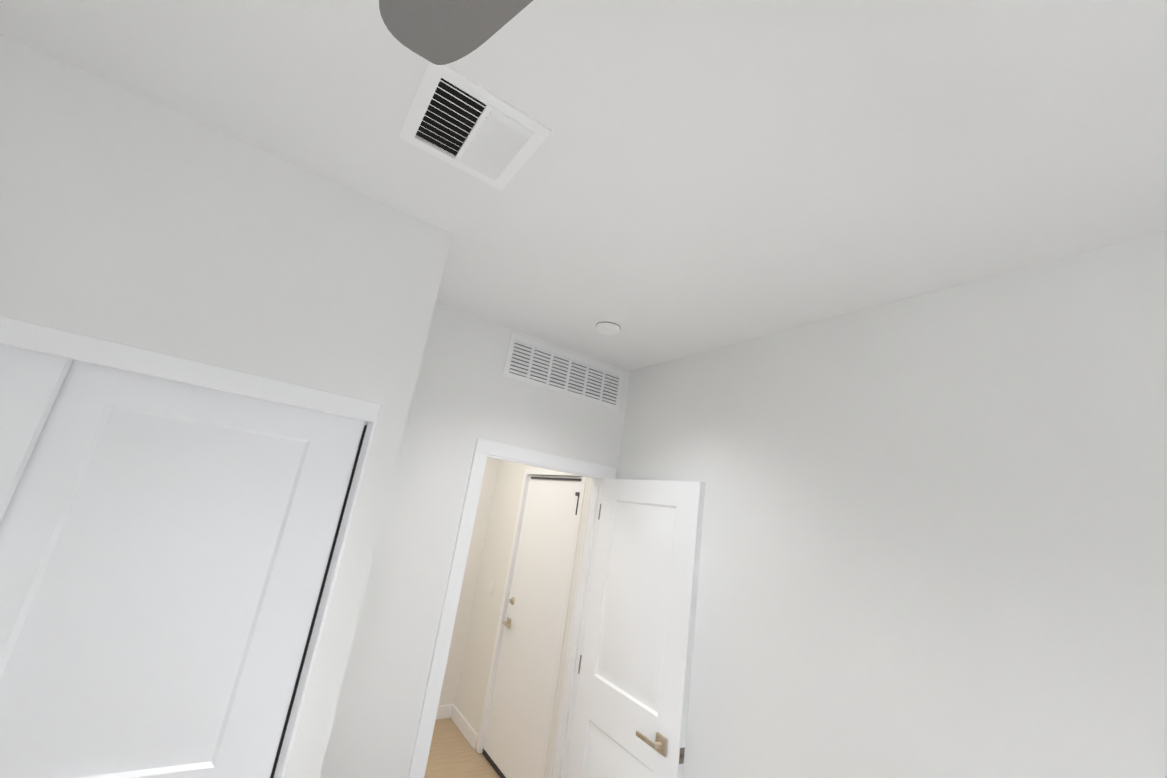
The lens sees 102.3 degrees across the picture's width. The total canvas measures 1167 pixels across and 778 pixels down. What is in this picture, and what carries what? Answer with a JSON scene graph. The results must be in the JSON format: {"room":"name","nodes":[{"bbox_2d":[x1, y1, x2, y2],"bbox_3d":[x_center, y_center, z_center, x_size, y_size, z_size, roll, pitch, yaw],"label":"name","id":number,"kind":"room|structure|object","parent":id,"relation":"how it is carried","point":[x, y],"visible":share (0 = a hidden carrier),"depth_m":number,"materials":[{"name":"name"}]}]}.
{"room":"bedroom","nodes":[
{"label":"bedroom","id":0,"kind":"room"},
{"bbox_2d":[0,34,451,777],"bbox_3d":[-1.377,0.539,1.057,1.590,2.740,0.150,17,-17,-31],"label":"wall","id":1,"kind":"structure","parent":0,"point":[130,218],"depth_m":1.33,"materials":[{"name":"white paint"}]},
{"bbox_2d":[0,344,72,522],"bbox_3d":[-1.758,0.759,0.755,0.762,2.010,0.038,17,-17,-31],"label":"closet door","id":2,"kind":"structure","parent":1,"relation":"in","point":[31,382],"depth_m":1.13,"materials":[{"name":"white paint"}]},
{"bbox_2d":[0,359,364,777],"bbox_3d":[-1.199,0.949,1.158,0.762,2.010,0.038,17,-17,-31],"label":"closet door","id":3,"kind":"structure","parent":1,"relation":"in","point":[165,546],"depth_m":1.26,"materials":[{"name":"white paint"}]},
{"bbox_2d":[0,315,381,777],"bbox_3d":[-1.458,0.852,0.940,1.499,2.060,0.169,17,-17,-31],"label":"trim","id":4,"kind":"structure","parent":1,"relation":"attached to","point":[46,339],"depth_m":1.31,"materials":[{"name":"paint"}]},
{"bbox_2d":[269,421,367,777],"bbox_3d":[-0.965,0.776,1.715,0.120,2.740,0.540,17,-17,-31],"label":"wall","id":5,"kind":"structure","parent":0,"point":[365,422],"depth_m":1.49,"materials":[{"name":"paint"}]},
{"bbox_2d":[424,718,499,777],"bbox_3d":[-1.548,2.411,2.680,2.490,0.054,2.065,17,-17,-31],"label":"floor","id":6,"kind":"structure","parent":0,"point":[453,753],"depth_m":3.41,"materials":[{"name":"beige wood"}]},
{"bbox_2d":[439,457,499,704],"bbox_3d":[-1.936,1.185,3.805,2.370,2.740,0.120,17,-17,-31],"label":"wall","id":7,"kind":"structure","parent":0,"point":[457,645],"depth_m":4.24,"materials":[{"name":"paint"}]},
{"bbox_2d":[436,704,451,718],"bbox_3d":[-2.038,2.459,3.443,2.250,0.101,0.016,17,-17,-31],"label":"baseboard","id":8,"kind":"structure","parent":7,"relation":"attached to","point":[444,711],"depth_m":3.97,"materials":[{"name":"paint"}]},
{"bbox_2d":[319,302,629,777],"bbox_3d":[-1.166,0.815,1.975,3.015,2.740,0.120,17,-17,-31],"label":"wall","id":9,"kind":"structure","parent":0,"point":[466,394],"depth_m":2.24,"materials":[{"name":"white paint"}]},
{"bbox_2d":[408,438,615,777],"bbox_3d":[-0.363,1.384,2.422,0.899,2.106,0.154,17,-17,-31],"label":"door frame","id":10,"kind":"structure","parent":9,"relation":"attached to","point":[598,475],"depth_m":2.49,"materials":[{"name":"paint"}]},
{"bbox_2d":[503,333,623,410],"bbox_3d":[-0.088,-0.086,2.769,0.800,0.250,0.017,17,-17,-31],"label":"air vent","id":11,"kind":"object","parent":9,"relation":"in","point":[533,363],"visible":1,"depth_m":2.75,"materials":[{"name":"white metal"}]},
{"bbox_2d":[567,479,705,777],"bbox_3d":[0.202,1.442,2.245,0.139,2.000,0.782,17,-17,-31],"label":"bedroom door","id":12,"kind":"structure","parent":9,"relation":"in","point":[631,713],"depth_m":2.26,"materials":[{"name":"white paint"}]},
{"bbox_2d":[454,460,590,777],"bbox_3d":[-0.399,1.380,3.676,0.120,2.740,1.980,17,-17,-31],"label":"wall","id":13,"kind":"structure","parent":0,"point":[476,663],"depth_m":3.97,"materials":[{"name":"paint"}]},
{"bbox_2d":[450,704,477,749],"bbox_3d":[-0.959,2.708,3.774,0.013,0.101,0.520,17,-17,-31],"label":"baseboard","id":14,"kind":"structure","parent":13,"relation":"attached to","point":[462,724],"depth_m":3.76,"materials":[{"name":"paint"}]},
{"bbox_2d":[476,468,585,777],"bbox_3d":[-0.340,1.651,3.440,0.125,2.120,0.960,17,-17,-31],"label":"door frame","id":15,"kind":"structure","parent":13,"relation":"attached to","point":[528,472],"depth_m":3.57,"materials":[{"name":"paint"}]},
{"bbox_2d":[482,475,581,777],"bbox_3d":[-0.371,1.668,3.416,0.096,2.066,0.856,17,-17,-31],"label":"entry door","id":16,"kind":"structure","parent":13,"relation":"in","point":[516,725],"depth_m":3.39,"materials":[{"name":"white paint"}]},
{"bbox_2d":[0,0,1166,370],"bbox_3d":[-0.224,-0.708,1.303,3.330,0.100,6.640,17,-17,-31],"label":"ceiling","id":17,"kind":"structure","parent":0,"point":[694,176],"depth_m":1.16,"materials":[{"name":"white paint"}]},
{"bbox_2d":[379,0,532,64],"bbox_3d":[0.378,-0.632,0.396,1.197,0.334,1.262,17,-17,-31],"label":"ceiling fan","id":18,"kind":"object","parent":17,"relation":"hanging from","point":[440,32],"visible":1,"depth_m":0.66,"materials":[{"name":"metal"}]},
{"bbox_2d":[399,61,551,190],"bbox_3d":[-0.295,-0.673,1.247,0.310,0.014,0.310,17,-17,-31],"label":"ceiling vent","id":19,"kind":"object","parent":17,"relation":"in","point":[460,120],"visible":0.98,"depth_m":1.22,"materials":[{"name":"white metal"}]},
{"bbox_2d":[595,319,621,334],"bbox_3d":[0.122,-0.304,2.349,0.132,0.041,0.132,17,-17,-31],"label":"smoke detector","id":20,"kind":"object","parent":17,"relation":"attached to","point":[608,326],"visible":1,"depth_m":2.31,"materials":[{"name":"white plastic"}]},
{"bbox_2d":[617,230,1166,777],"bbox_3d":[1.377,0.911,0.909,0.120,2.740,4.660,17,-17,-31],"label":"wall","id":21,"kind":"structure","parent":0,"point":[933,540],"depth_m":1.47,"materials":[{"name":"white paint"}]}
]}

